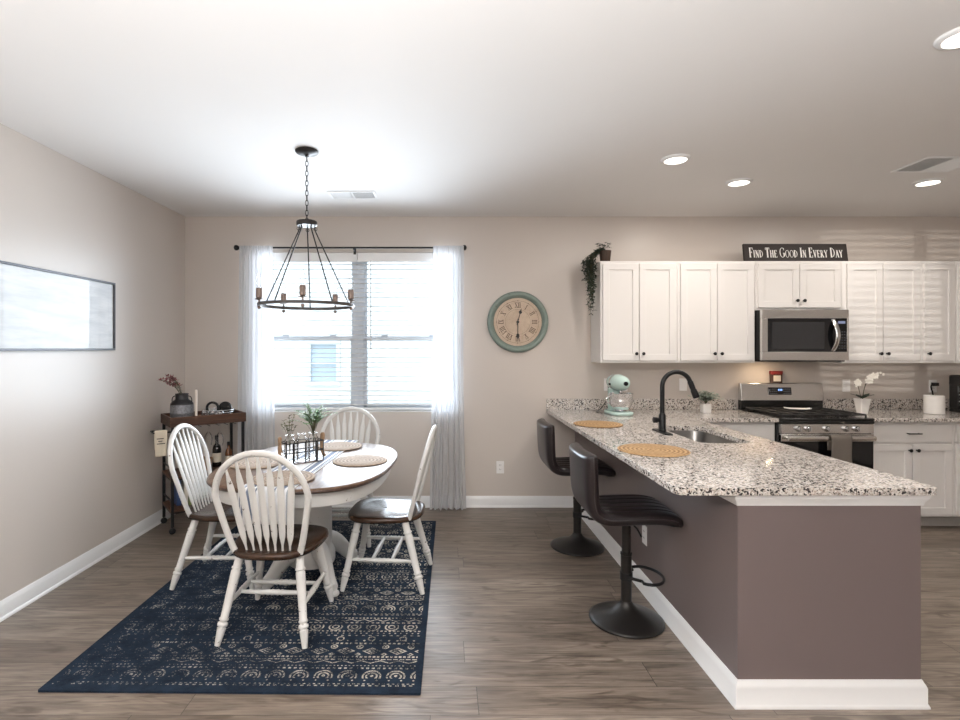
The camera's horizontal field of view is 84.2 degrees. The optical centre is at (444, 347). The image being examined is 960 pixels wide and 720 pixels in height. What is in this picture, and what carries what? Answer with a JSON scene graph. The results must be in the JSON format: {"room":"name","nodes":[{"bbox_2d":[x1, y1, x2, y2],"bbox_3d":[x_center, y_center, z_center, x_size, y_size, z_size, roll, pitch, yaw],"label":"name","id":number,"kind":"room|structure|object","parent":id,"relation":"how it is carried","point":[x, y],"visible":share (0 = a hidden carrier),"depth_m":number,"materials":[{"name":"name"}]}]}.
{"room":"kitchen dining area","nodes":[
{"label":"kitchen dining area","id":0,"kind":"room"},
{"bbox_2d":[0,123,184,600],"bbox_3d":[-2.528,0.130,0.925,0.150,2.740,8.550,0,0,0],"label":"wall","id":1,"kind":"structure","parent":0,"point":[79,466],"depth_m":3.61,"materials":[{"name":"paint"}]},
{"bbox_2d":[0,260,115,350],"bbox_3d":[-2.440,-0.231,3.050,0.022,0.496,1.720,0,0,0],"label":"framed picture","id":2,"kind":"object","parent":1,"relation":"attached to","point":[41,309],"visible":1,"depth_m":3.29,"materials":[{"name":"grey metal"}]},
{"bbox_2d":[0,509,174,621],"bbox_3d":[-2.442,1.448,0.900,0.022,0.105,8.200,0,0,0],"label":"baseboard","id":3,"kind":"structure","parent":1,"relation":"attached to","point":[27,595],"depth_m":3.48,"materials":[{"name":"white wood"}]},
{"bbox_2d":[0,0,959,216],"bbox_3d":[1.498,-1.300,0.925,8.203,0.120,8.550,0,0,0],"label":"ceiling","id":4,"kind":"structure","parent":0,"point":[197,108],"depth_m":2.70,"materials":[{"name":"paint"}]},
{"bbox_2d":[255,147,354,312],"bbox_3d":[-0.861,-0.736,3.324,0.604,1.006,0.602,0,0,0],"label":"chandelier","id":5,"kind":"object","parent":4,"relation":"hanging from","point":[307,152],"visible":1,"depth_m":3.29,"materials":[{"name":"brown metal"}]},
{"bbox_2d":[255,272,262,308],"bbox_3d":[-1.121,-0.345,3.196,0.052,0.224,0.051,0,0,0],"label":"socket","id":6,"kind":"object","parent":5,"relation":"attached to","point":[258,290],"depth_m":3.18,"materials":[{"name":"brown wood"}]},
{"bbox_2d":[280,279,287,312],"bbox_3d":[-1.074,-0.345,3.529,0.052,0.224,0.051,0,0,0],"label":"socket","id":7,"kind":"object","parent":5,"relation":"attached to","point":[283,295],"depth_m":3.52,"materials":[{"name":"brown wood"}]},
{"bbox_2d":[298,269,306,306],"bbox_3d":[-0.818,-0.345,3.048,0.052,0.224,0.051,0,0,0],"label":"socket","id":8,"kind":"object","parent":5,"relation":"attached to","point":[302,288],"depth_m":3.04,"materials":[{"name":"brown wood"}]},
{"bbox_2d":[332,281,337,312],"bbox_3d":[-0.743,-0.345,3.587,0.052,0.224,0.051,0,0,0],"label":"socket","id":9,"kind":"object","parent":5,"relation":"attached to","point":[335,296],"depth_m":3.58,"materials":[{"name":"brown wood"}]},
{"bbox_2d":[347,275,354,309],"bbox_3d":[-0.585,-0.345,3.290,0.052,0.224,0.051,0,0,0],"label":"socket","id":10,"kind":"object","parent":5,"relation":"attached to","point":[350,291],"depth_m":3.28,"materials":[{"name":"brown wood"}]},
{"bbox_2d":[327,191,377,198],"bbox_3d":[-0.745,-1.236,4.290,0.380,0.007,0.210,0,0,0],"label":"ceiling vent","id":11,"kind":"object","parent":4,"relation":"in","point":[333,194],"visible":1,"depth_m":4.28,"materials":[{"name":"white metal"}]},
{"bbox_2d":[661,153,690,164],"bbox_3d":[1.510,-1.232,3.470,0.184,0.016,0.184,0,0,0],"label":"recessed light","id":12,"kind":"object","parent":4,"relation":"in","point":[673,159],"visible":1,"depth_m":3.45,"materials":[{"name":"white plastic"}]},
{"bbox_2d":[725,178,752,186],"bbox_3d":[2.190,-1.232,3.950,0.184,0.016,0.184,0,0,0],"label":"recessed light","id":13,"kind":"object","parent":4,"relation":"in","point":[739,181],"visible":1,"depth_m":3.94,"materials":[{"name":"white"}]},
{"bbox_2d":[890,157,959,172],"bbox_3d":[3.330,-1.236,3.580,0.400,0.007,0.300,0,0,0],"label":"ceiling vent","id":14,"kind":"object","parent":4,"relation":"in","point":[928,164],"visible":1,"depth_m":3.60,"materials":[{"name":"white metal"}]},
{"bbox_2d":[912,178,944,186],"bbox_3d":[3.600,-1.232,3.950,0.184,0.016,0.184,0,0,0],"label":"recessed light","id":15,"kind":"object","parent":4,"relation":"in","point":[931,181],"visible":1,"depth_m":3.94,"materials":[{"name":"white plastic"}]},
{"bbox_2d":[933,27,959,49],"bbox_3d":[2.060,-1.232,2.100,0.184,0.016,0.184,0,0,0],"label":"recessed light","id":16,"kind":"object","parent":4,"relation":"in","point":[950,40],"visible":1,"depth_m":2.12,"materials":[{"name":"white"}]},
{"bbox_2d":[0,508,959,719],"bbox_3d":[1.498,1.550,0.925,8.203,0.100,8.550,0,0,0],"label":"floor","id":17,"kind":"structure","parent":0,"point":[511,634],"depth_m":2.65,"materials":[{"name":"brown wood"}]},
{"bbox_2d":[150,409,245,534],"bbox_3d":[-2.124,1.030,4.536,0.717,0.939,0.376,0,0,-38],"label":"bar cart","id":18,"kind":"object","parent":17,"relation":"on","point":[236,416],"visible":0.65,"depth_m":4.46,"materials":[{"name":"brown wood"}]},
{"bbox_2d":[154,430,166,456],"bbox_3d":[-2.259,0.757,4.213,0.088,0.207,0.043,0,0,-38],"label":"hand towel","id":19,"kind":"object","parent":18,"relation":"hanging from","point":[160,436],"visible":1,"depth_m":4.20,"materials":[{"name":"beige fabric"}]},
{"bbox_2d":[174,480,180,505],"bbox_3d":[-2.254,1.198,4.460,0.034,0.220,0.150,0,0,-38],"label":"book","id":20,"kind":"object","parent":18,"relation":"on","point":[177,501],"visible":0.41,"depth_m":4.40,"materials":[{"name":"blue paper"}]},
{"bbox_2d":[170,393,193,417],"bbox_3d":[-2.216,0.493,4.464,0.183,0.220,0.183,0,0,0],"label":"vase","id":21,"kind":"object","parent":18,"relation":"on","point":[181,406],"visible":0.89,"depth_m":4.40,"materials":[{"name":"black metal"}]},
{"bbox_2d":[157,374,181,393],"bbox_3d":[-2.316,0.342,4.459,0.229,0.254,0.110,0,0,-6],"label":"dried flower","id":22,"kind":"object","parent":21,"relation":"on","point":[175,384],"visible":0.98,"depth_m":4.46,"materials":[{"name":"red plant"}]},
{"bbox_2d":[181,480,187,502],"bbox_3d":[-2.194,1.204,4.456,0.030,0.210,0.150,0,0,-38],"label":"book","id":23,"kind":"object","parent":18,"relation":"on","point":[182,482],"visible":0.2,"depth_m":4.40,"materials":[{"name":"beige paper"}]},
{"bbox_2d":[162,494,209,512],"bbox_3d":[-2.080,1.317,4.570,0.580,0.016,0.360,0,0,-38],"label":"shelf","id":24,"kind":"object","parent":18,"relation":"attached to","point":[165,503],"depth_m":4.38,"materials":[{"name":"brown wood"}]},
{"bbox_2d":[162,462,223,479],"bbox_3d":[-2.080,1.052,4.570,0.580,0.016,0.360,0,0,-38],"label":"shelf","id":25,"kind":"object","parent":18,"relation":"attached to","point":[165,472],"depth_m":4.48,"materials":[{"name":"brown wood"}]},
{"bbox_2d":[195,390,196,415],"bbox_3d":[-2.102,0.472,4.476,0.048,0.262,0.048,0,0,0],"label":"taper candle","id":26,"kind":"object","parent":18,"relation":"on","point":[195,390],"visible":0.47,"depth_m":4.47,"materials":[{"name":"white wax"}]},
{"bbox_2d":[192,456,212,469],"bbox_3d":[-2.096,0.996,4.558,0.186,0.095,0.186,0,0,-38],"label":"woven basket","id":27,"kind":"object","parent":18,"relation":"on","point":[211,458],"visible":0.23,"depth_m":4.54,"materials":[{"name":"wicker"}]},
{"bbox_2d":[161,409,245,427],"bbox_3d":[-2.080,0.599,4.570,0.600,0.078,0.376,0,0,-38],"label":"tray","id":28,"kind":"object","parent":18,"relation":"on","point":[236,416],"depth_m":4.44,"materials":[{"name":"brown wood"}]},
{"bbox_2d":[204,431,212,444],"bbox_3d":[-2.063,0.744,4.621,0.068,0.202,0.068,0,0,0],"label":"wine glass","id":29,"kind":"object","parent":18,"relation":"hanging from","point":[207,431],"visible":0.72,"depth_m":4.61,"materials":[{"name":"white"}]},
{"bbox_2d":[212,435,220,466],"bbox_3d":[-2.016,0.907,4.683,0.075,0.273,0.075,0,0,0],"label":"bottle","id":30,"kind":"object","parent":18,"relation":"on","point":[216,451],"visible":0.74,"depth_m":4.66,"materials":[{"name":"black glass"}]},
{"bbox_2d":[202,407,234,414],"bbox_3d":[-1.984,0.568,4.639,0.269,0.070,0.269,0,0,0],"label":"metal bowl","id":31,"kind":"object","parent":18,"relation":"on","point":[204,411],"visible":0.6,"depth_m":4.55,"materials":[{"name":"silver metal"}]},
{"bbox_2d":[206,401,219,412],"bbox_3d":[-2.034,0.526,4.639,0.121,0.121,0.022,0,0,0],"label":"ring ornament","id":32,"kind":"object","parent":31,"relation":"in","point":[211,402],"visible":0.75,"depth_m":4.63,"materials":[{"name":"black metal"}]},
{"bbox_2d":[219,401,231,413],"bbox_3d":[-1.929,0.525,4.654,0.112,0.112,0.022,0,0,0],"label":"ornament","id":33,"kind":"object","parent":31,"relation":"in","point":[225,405],"visible":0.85,"depth_m":4.64,"materials":[{"name":"black metal"}]},
{"bbox_2d":[215,432,223,445],"bbox_3d":[-1.952,0.744,4.593,0.068,0.202,0.068,0,0,0],"label":"wine glass","id":34,"kind":"object","parent":18,"relation":"hanging from","point":[218,432],"visible":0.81,"depth_m":4.59,"materials":[{"name":"white"}]},
{"bbox_2d":[225,441,231,460],"bbox_3d":[-1.910,0.934,4.677,0.060,0.218,0.060,0,0,0],"label":"bottle","id":35,"kind":"object","parent":18,"relation":"on","point":[228,453],"visible":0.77,"depth_m":4.66,"materials":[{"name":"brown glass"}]},
{"bbox_2d":[38,520,435,695],"bbox_3d":[-0.926,1.494,3.437,1.670,0.010,2.280,0,0,1],"label":"area rug","id":36,"kind":"object","parent":17,"relation":"on","point":[370,639],"visible":0.71,"depth_m":2.74,"materials":[{"name":"blue fabric"}]},
{"bbox_2d":[167,423,253,589],"bbox_3d":[-1.457,0.993,3.480,0.570,0.991,0.506,0,0,0],"label":"dining chair","id":37,"kind":"object","parent":36,"relation":"on","point":[204,510],"visible":0.69,"depth_m":3.38,"materials":[{"name":"white paint"}]},
{"bbox_2d":[212,450,333,648],"bbox_3d":[-0.902,0.993,2.853,0.506,0.991,0.570,0,0,3],"label":"dining chair","id":38,"kind":"object","parent":36,"relation":"on","point":[259,543],"visible":1,"depth_m":2.67,"materials":[{"name":"white wood"}]},
{"bbox_2d":[206,443,397,596],"bbox_3d":[-0.870,1.114,3.470,1.084,0.748,1.411,0,0,4],"label":"dining table","id":39,"kind":"object","parent":36,"relation":"on","point":[333,484],"visible":0.47,"depth_m":3.23,"materials":[{"name":"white wood"}]},
{"bbox_2d":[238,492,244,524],"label":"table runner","id":40,"kind":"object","parent":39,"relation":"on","point":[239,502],"depth_m":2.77,"materials":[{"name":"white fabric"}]},
{"bbox_2d":[230,457,281,468],"bbox_3d":[-1.205,0.737,3.400,0.360,0.006,0.360,0,0,0],"label":"placemat","id":41,"kind":"object","parent":39,"relation":"on","point":[252,461],"visible":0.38,"depth_m":3.37,"materials":[{"name":"beige wicker"}]},
{"bbox_2d":[272,465,288,471],"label":"table runner","id":42,"kind":"object","parent":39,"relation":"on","point":[283,467],"depth_m":3.24,"materials":[{"name":"white fabric"}]},
{"bbox_2d":[253,470,315,485],"bbox_3d":[-0.915,0.733,2.990,0.360,0.006,0.360,0,0,0],"label":"placemat","id":43,"kind":"object","parent":42,"relation":"on","point":[308,476],"visible":0.35,"depth_m":2.99,"materials":[{"name":"beige wicker"}]},
{"bbox_2d":[284,486,287,524],"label":"table runner","id":44,"kind":"object","parent":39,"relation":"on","point":[285,487],"depth_m":2.76,"materials":[{"name":"white fabric"}]},
{"bbox_2d":[295,440,357,473],"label":"table runner","id":45,"kind":"object","parent":39,"relation":"on","point":[313,467],"depth_m":3.57,"materials":[{"name":"white fabric"}]},
{"bbox_2d":[278,432,325,464],"bbox_3d":[-0.925,0.646,3.420,0.323,0.179,0.121,0,0,-40],"label":"carrier","id":46,"kind":"object","parent":45,"relation":"on","point":[322,434],"visible":0.84,"depth_m":3.42,"materials":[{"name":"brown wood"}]},
{"bbox_2d":[284,434,295,462],"bbox_3d":[-0.986,0.640,3.369,0.070,0.175,0.070,0,0,0],"label":"glass jar","id":47,"kind":"object","parent":46,"relation":"in","point":[293,434],"visible":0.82,"depth_m":3.36,"materials":[{"name":"white"}]},
{"bbox_2d":[281,414,296,454],"bbox_3d":[-0.998,0.571,3.363,0.118,0.302,0.108,0,0,44],"label":"sprig","id":48,"kind":"object","parent":47,"relation":"in","point":[288,421],"visible":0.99,"depth_m":3.36,"materials":[{"name":"plant"}]},
{"bbox_2d":[296,433,306,461],"bbox_3d":[-0.925,0.640,3.420,0.070,0.175,0.070,0,0,0],"label":"glass jar","id":49,"kind":"object","parent":46,"relation":"in","point":[297,460],"visible":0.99,"depth_m":3.40,"materials":[{"name":"white"}]},
{"bbox_2d":[308,432,318,459],"bbox_3d":[-0.864,0.640,3.471,0.070,0.175,0.070,0,0,0],"label":"glass jar","id":50,"kind":"object","parent":46,"relation":"in","point":[309,432],"visible":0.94,"depth_m":3.46,"materials":[{"name":"white"}]},
{"bbox_2d":[290,403,335,452],"bbox_3d":[-0.875,0.542,3.472,0.306,0.359,0.286,0,0,36],"label":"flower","id":51,"kind":"object","parent":50,"relation":"in","point":[315,418],"visible":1,"depth_m":3.46,"materials":[{"name":"green plant"}]},
{"bbox_2d":[314,442,361,450],"bbox_3d":[-0.800,0.733,3.950,0.360,0.006,0.360,0,0,0],"label":"placemat","id":52,"kind":"object","parent":45,"relation":"on","point":[330,446],"visible":0.86,"depth_m":3.93,"materials":[{"name":"beige wicker"}]},
{"bbox_2d":[332,455,387,466],"bbox_3d":[-0.555,0.737,3.470,0.360,0.006,0.360,0,0,0],"label":"placemat","id":53,"kind":"object","parent":39,"relation":"on","point":[351,460],"visible":1,"depth_m":3.46,"materials":[{"name":"beige wicker"}]},
{"bbox_2d":[320,407,379,547],"bbox_3d":[-0.791,0.993,4.217,0.507,0.991,0.570,0,0,-1],"label":"dining chair","id":54,"kind":"object","parent":36,"relation":"on","point":[364,412],"visible":0.23,"depth_m":4.44,"materials":[{"name":"white paint"}]},
{"bbox_2d":[340,425,436,594],"bbox_3d":[-0.338,0.993,3.436,0.570,0.991,0.506,0,0,5],"label":"dining chair","id":55,"kind":"object","parent":36,"relation":"on","point":[374,510],"visible":1,"depth_m":3.30,"materials":[{"name":"white paint"}]},
{"bbox_2d":[537,418,615,556],"bbox_3d":[0.971,1.027,4.000,0.528,0.946,0.421,0,0,0],"label":"bar stool","id":56,"kind":"object","parent":17,"relation":"on","point":[576,544],"visible":0.8,"depth_m":3.90,"materials":[{"name":"black leather"}]},
{"bbox_2d":[569,442,682,638],"bbox_3d":[0.973,1.027,2.925,0.528,0.946,0.421,0,0,0],"label":"bar stool","id":57,"kind":"object","parent":17,"relation":"on","point":[624,618],"visible":1,"depth_m":2.83,"materials":[{"name":"black leather"}]},
{"bbox_2d":[708,422,774,440],"bbox_3d":[2.412,1.056,4.674,0.651,0.888,0.650,0,0,0],"label":"base cabinet","id":58,"kind":"object","parent":17,"relation":"on","point":[766,430],"visible":0.02,"depth_m":4.38,"materials":[{"name":"white paint"}]},
{"bbox_2d":[738,383,876,468],"bbox_3d":[3.127,0.896,4.619,0.764,1.148,0.701,0,0,0],"label":"range","id":59,"kind":"object","parent":17,"relation":"on","point":[809,430],"visible":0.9,"depth_m":4.37,"materials":[{"name":"silver metal"}]},
{"bbox_2d":[769,371,782,382],"bbox_3d":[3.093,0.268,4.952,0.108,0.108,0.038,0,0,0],"label":"lidded jar","id":60,"kind":"object","parent":59,"relation":"on","point":[775,376],"visible":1,"depth_m":4.93,"materials":[{"name":"brown glass"}]},
{"bbox_2d":[784,407,811,409],"bbox_3d":[3.100,0.532,4.660,0.202,0.019,0.087,0,0,18],"label":"spoon rest","id":61,"kind":"object","parent":59,"relation":"on","point":[784,407],"visible":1,"depth_m":4.65,"materials":[{"name":"white ceramic"}]},
{"bbox_2d":[742,410,874,423],"bbox_3d":[3.127,0.598,4.617,0.762,0.045,0.587,0,0,0],"label":"cooktop","id":62,"kind":"object","parent":59,"relation":"in","point":[784,418],"depth_m":4.37,"materials":[{"name":"black ceramic"}]},
{"bbox_2d":[827,435,851,462],"bbox_3d":[3.187,0.816,4.279,0.167,0.227,0.057,0,0,0],"label":"dish towel","id":63,"kind":"object","parent":59,"relation":"hanging from","point":[840,446],"visible":0.91,"depth_m":4.25,"materials":[{"name":"beige fabric"}]},
{"bbox_2d":[873,422,951,525],"bbox_3d":[3.865,1.056,4.674,0.692,0.888,0.650,0,0,0],"label":"base cabinet","id":64,"kind":"object","parent":17,"relation":"on","point":[921,452],"visible":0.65,"depth_m":4.38,"materials":[{"name":"white paint"}]},
{"bbox_2d":[823,399,959,421],"bbox_3d":[4.358,0.543,4.672,1.684,0.131,0.654,0,0,0],"label":"countertop","id":65,"kind":"structure","parent":64,"relation":"on","point":[881,410],"depth_m":4.90,"materials":[{"name":"stone"}]},
{"bbox_2d":[853,372,884,413],"bbox_3d":[3.736,0.392,4.705,0.251,0.371,0.137,0,0,-13],"label":"potted orchid","id":66,"kind":"object","parent":65,"relation":"on","point":[862,404],"visible":1,"depth_m":4.67,"materials":[{"name":"white ceramic"}]},
{"bbox_2d":[923,395,944,414],"bbox_3d":[4.300,0.497,4.660,0.146,0.161,0.146,0,0,0],"label":"canister","id":67,"kind":"object","parent":65,"relation":"on","point":[932,404],"visible":1,"depth_m":4.61,"materials":[{"name":"white ceramic"}]},
{"bbox_2d":[949,375,959,412],"bbox_3d":[4.662,0.410,4.687,0.205,0.335,0.246,0,0,0],"label":"coffee maker","id":68,"kind":"object","parent":65,"relation":"on","point":[954,380],"visible":1,"depth_m":4.75,"materials":[{"name":"black plastic"}]},
{"bbox_2d":[944,422,959,525],"bbox_3d":[4.556,1.056,4.674,0.686,0.888,0.650,0,0,0],"label":"base cabinet","id":69,"kind":"object","parent":17,"relation":"on","point":[954,520],"visible":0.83,"depth_m":4.40,"materials":[{"name":"white paint"}]},
{"bbox_2d":[185,217,959,496],"bbox_3d":[1.498,0.130,5.100,7.903,2.740,0.200,0,0,0],"label":"wall","id":70,"kind":"structure","parent":0,"point":[505,393],"depth_m":5.00,"materials":[{"name":"paint"}]},
{"bbox_2d":[234,245,466,254],"bbox_3d":[-0.880,-0.920,4.950,2.164,0.076,0.101,0,0,0],"label":"curtain rod","id":71,"kind":"object","parent":70,"relation":"attached to","point":[236,247],"visible":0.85,"depth_m":4.92,"materials":[{"name":"black metal"}]},
{"bbox_2d":[237,246,274,453],"bbox_3d":[-1.739,0.271,4.887,0.340,2.429,0.078,0,0,0],"label":"curtain","id":72,"kind":"object","parent":71,"relation":"hanging from","point":[255,325],"visible":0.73,"depth_m":4.89,"materials":[{"name":"white fabric"}]},
{"bbox_2d":[430,246,465,509],"bbox_3d":[0.028,0.271,4.887,0.338,2.429,0.080,0,0,0],"label":"curtain","id":73,"kind":"object","parent":71,"relation":"hanging from","point":[447,462],"visible":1,"depth_m":4.89,"materials":[{"name":"white fabric"}]},
{"bbox_2d":[273,262,432,411],"bbox_3d":[-0.830,-0.150,5.088,1.880,1.510,0.173,0,0,0],"label":"window","id":74,"kind":"structure","parent":70,"relation":"in","point":[358,301],"depth_m":5.11,"materials":[{"name":"white plastic"}]},
{"bbox_2d":[273,253,357,409],"bbox_3d":[-1.298,-0.159,5.040,0.932,1.488,0.087,0,0,0],"label":"window blind","id":75,"kind":"object","parent":74,"relation":"attached to","point":[277,257],"visible":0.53,"depth_m":5.03,"materials":[{"name":"white plastic"}]},
{"bbox_2d":[357,253,432,409],"bbox_3d":[-0.362,-0.159,5.040,0.932,1.488,0.087,0,0,0],"label":"window blind","id":76,"kind":"object","parent":74,"relation":"attached to","point":[361,257],"visible":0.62,"depth_m":5.03,"materials":[{"name":"white plastic"}]},
{"bbox_2d":[332,496,572,507],"bbox_3d":[-0.614,1.448,4.989,3.635,0.105,0.022,0,0,0],"label":"baseboard","id":77,"kind":"structure","parent":70,"relation":"attached to","point":[471,501],"depth_m":4.99,"materials":[{"name":"white wood"}]},
{"bbox_2d":[496,461,503,472],"bbox_3d":[0.520,1.125,4.996,0.072,0.116,0.008,0,0,0],"label":"wall outlet","id":78,"kind":"object","parent":70,"relation":"attached to","point":[499,464],"visible":1,"depth_m":5.00,"materials":[{"name":"white plastic"}]},
{"bbox_2d":[487,291,547,352],"bbox_3d":[0.684,-0.245,4.976,0.576,0.576,0.045,0,0,0],"label":"wall clock","id":79,"kind":"object","parent":70,"relation":"attached to","point":[517,321],"visible":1,"depth_m":4.98,"materials":[{"name":"wood"}]},
{"bbox_2d":[604,378,608,390],"bbox_3d":[1.535,0.345,4.996,0.072,0.116,0.008,0,0,0],"label":"wall outlet","id":80,"kind":"object","parent":70,"relation":"attached to","point":[606,386],"visible":0.35,"depth_m":5.00,"materials":[{"name":"white plastic"}]},
{"bbox_2d":[591,261,676,362],"bbox_3d":[1.716,-0.319,4.821,0.681,0.902,0.356,0,0,0],"label":"upper cabinet","id":81,"kind":"object","parent":70,"relation":"attached to","point":[634,320],"visible":1,"depth_m":4.68,"materials":[{"name":"white paint"}]},
{"bbox_2d":[581,242,610,314],"bbox_3d":[1.354,-0.614,4.764,0.282,0.652,0.170,0,0,-4],"label":"trailing plant","id":82,"kind":"object","parent":81,"relation":"on","point":[605,255],"visible":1,"depth_m":4.72,"materials":[{"name":"green plant"}]},
{"bbox_2d":[546,399,735,409],"bbox_3d":[1.847,0.528,4.989,1.783,0.100,0.020,0,0,0],"label":"backsplash","id":83,"kind":"structure","parent":70,"relation":"attached to","point":[551,404],"depth_m":4.98,"materials":[{"name":"stone"}]},
{"bbox_2d":[679,378,686,390],"bbox_3d":[2.245,0.345,4.995,0.072,0.116,0.009,0,0,0],"label":"light switch","id":84,"kind":"object","parent":70,"relation":"attached to","point":[682,381],"visible":0.93,"depth_m":5.00,"materials":[{"name":"white plastic"}]},
{"bbox_2d":[677,261,754,362],"bbox_3d":[2.401,-0.319,4.821,0.685,0.902,0.356,0,0,0],"label":"upper cabinet","id":85,"kind":"object","parent":70,"relation":"attached to","point":[716,299],"visible":0.99,"depth_m":4.68,"materials":[{"name":"white paint"}]},
{"bbox_2d":[755,261,840,310],"bbox_3d":[3.128,-0.552,4.821,0.765,0.435,0.356,0,0,0],"label":"upper cabinet","id":86,"kind":"object","parent":70,"relation":"attached to","point":[779,285],"visible":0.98,"depth_m":4.68,"materials":[{"name":"white paint"}]},
{"bbox_2d":[742,244,847,260],"bbox_3d":[3.172,-0.858,4.804,0.935,0.174,0.050,0,0,0],"label":"wooden sign","id":87,"kind":"object","parent":86,"relation":"on","point":[751,252],"visible":0.95,"depth_m":4.79,"materials":[{"name":"wood"}]},
{"bbox_2d":[755,310,848,361],"bbox_3d":[3.129,-0.106,4.772,0.754,0.452,0.452,0,0,0],"label":"microwave","id":88,"kind":"object","parent":86,"relation":"attached to","point":[780,335],"visible":0.98,"depth_m":4.60,"materials":[{"name":"silver metal"}]},
{"bbox_2d":[843,379,849,391],"bbox_3d":[3.785,0.355,4.995,0.072,0.116,0.009,0,0,0],"label":"light switch","id":89,"kind":"object","parent":70,"relation":"attached to","point":[846,382],"visible":1,"depth_m":5.00,"materials":[{"name":"white plastic"}]},
{"bbox_2d":[831,261,919,362],"bbox_3d":[3.862,-0.319,4.821,0.698,0.902,0.356,0,0,0],"label":"upper cabinet","id":90,"kind":"object","parent":70,"relation":"attached to","point":[881,298],"visible":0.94,"depth_m":4.68,"materials":[{"name":"white paint"}]},
{"bbox_2d":[823,399,948,409],"bbox_3d":[4.358,0.528,4.989,1.684,0.100,0.020,0,0,0],"label":"backsplash","id":91,"kind":"structure","parent":70,"relation":"attached to","point":[839,404],"depth_m":4.98,"materials":[{"name":"stone"}]},
{"bbox_2d":[929,380,936,391],"bbox_3d":[4.600,0.360,4.996,0.072,0.116,0.008,0,0,0],"label":"wall outlet","id":92,"kind":"object","parent":70,"relation":"attached to","point":[934,388],"visible":0.71,"depth_m":5.00,"materials":[{"name":"white plastic"}]},
{"bbox_2d":[930,382,938,394],"bbox_3d":[4.549,0.451,4.924,0.058,0.251,0.199,0,0,44],"label":"power cord","id":93,"kind":"object","parent":92,"relation":"attached to","point":[932,383],"visible":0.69,"depth_m":4.95,"materials":[{"name":"black plastic"}]},
{"bbox_2d":[920,261,954,362],"bbox_3d":[4.367,-0.319,4.821,0.308,0.902,0.356,0,0,0],"label":"upper cabinet","id":94,"kind":"object","parent":70,"relation":"attached to","point":[937,278],"visible":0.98,"depth_m":4.68,"materials":[{"name":"white paint"}]},
{"bbox_2d":[955,261,959,362],"bbox_3d":[4.861,-0.319,4.821,0.676,0.902,0.356,0,0,0],"label":"upper cabinet","id":95,"kind":"object","parent":70,"relation":"attached to","point":[957,263],"visible":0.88,"depth_m":4.70,"materials":[{"name":"white paint"}]},
{"bbox_2d":[575,431,920,678],"bbox_3d":[1.609,1.056,3.610,0.767,0.889,2.780,0,0,0],"label":"wall","id":96,"kind":"structure","parent":0,"point":[774,592],"depth_m":2.22,"materials":[{"name":"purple paint"}]},
{"bbox_2d":[642,525,646,545],"bbox_3d":[1.222,1.145,3.250,0.008,0.116,0.072,0,0,0],"label":"wall outlet","id":97,"kind":"object","parent":96,"relation":"attached to","point":[644,528],"visible":0.91,"depth_m":3.24,"materials":[{"name":"white plastic"}]},
{"bbox_2d":[546,399,936,495],"bbox_3d":[1.847,0.543,3.592,1.783,0.131,2.814,0,0,0],"label":"countertop","id":98,"kind":"structure","parent":96,"relation":"on","point":[754,465],"depth_m":2.75,"materials":[{"name":"stone"}]},
{"bbox_2d":[573,420,622,427],"bbox_3d":[1.155,0.574,4.000,0.364,0.006,0.364,0,0,0],"label":"placemat","id":99,"kind":"object","parent":98,"relation":"on","point":[590,423],"visible":1,"depth_m":3.96,"materials":[{"name":"beige wicker"}]},
{"bbox_2d":[604,374,633,415],"bbox_3d":[1.503,0.403,4.637,0.240,0.348,0.344,0,0,-4],"label":"stand mixer","id":100,"kind":"object","parent":98,"relation":"on","point":[619,402],"visible":1,"depth_m":4.52,"materials":[{"name":"teal metal"}]},
{"bbox_2d":[606,392,633,411],"bbox_3d":[1.506,0.468,4.585,0.239,0.158,0.212,0,0,0],"label":"bowl","id":101,"kind":"object","parent":100,"relation":"on","point":[617,401],"depth_m":4.52,"materials":[{"name":"glass"}]},
{"bbox_2d":[617,443,690,456],"bbox_3d":[1.172,0.574,2.985,0.384,0.006,0.384,0,0,0],"label":"placemat","id":102,"kind":"object","parent":98,"relation":"on","point":[642,449],"visible":1,"depth_m":2.96,"materials":[{"name":"beige wicker"}]},
{"bbox_2d":[652,370,699,434],"bbox_3d":[1.560,0.363,3.596,0.304,0.428,0.243,0,0,25],"label":"faucet","id":103,"kind":"object","parent":98,"relation":"on","point":[662,416],"visible":1,"depth_m":3.62,"materials":[{"name":"black metal"}]},
{"bbox_2d":[667,430,737,442],"bbox_3d":[1.720,0.705,3.570,0.370,0.192,0.740,0,0,0],"label":"sink","id":104,"kind":"object","parent":98,"relation":"in","point":[699,436],"visible":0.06,"depth_m":3.87,"materials":[{"name":"metal"}]},
{"bbox_2d":[688,390,721,412],"bbox_3d":[2.324,0.476,4.746,0.269,0.202,0.270,0,0,11],"label":"potted plant","id":105,"kind":"object","parent":98,"relation":"on","point":[705,407],"visible":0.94,"depth_m":4.70,"materials":[{"name":"green plant"}]},
{"bbox_2d":[581,506,930,709],"bbox_3d":[1.609,1.444,3.599,0.811,0.112,2.802,0,0,0],"label":"baseboard","id":106,"kind":"structure","parent":96,"relation":"attached to","point":[742,694],"depth_m":2.21,"materials":[{"name":"white wood"}]},
{"bbox_2d":[720,496,930,505],"bbox_3d":[1.609,0.634,3.599,0.811,0.049,2.802,0,0,0],"label":"trim","id":107,"kind":"structure","parent":96,"relation":"attached to","point":[737,500],"depth_m":2.21,"materials":[{"name":"white wood"}]},
{"label":"outside","id":108,"kind":"structure","parent":0,"visible":0},
{"bbox_3d":[0.000,1.850,22.650,60.000,0.100,34.700,0,0,0],"label":"ground","id":109,"kind":"structure","parent":108,"visible":0},
{"bbox_2d":[273,262,432,402],"bbox_3d":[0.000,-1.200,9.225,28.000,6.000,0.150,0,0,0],"label":"house","id":110,"kind":"structure","parent":109,"relation":"on","point":[380,301],"depth_m":9.19,"materials":[{"name":"white"}]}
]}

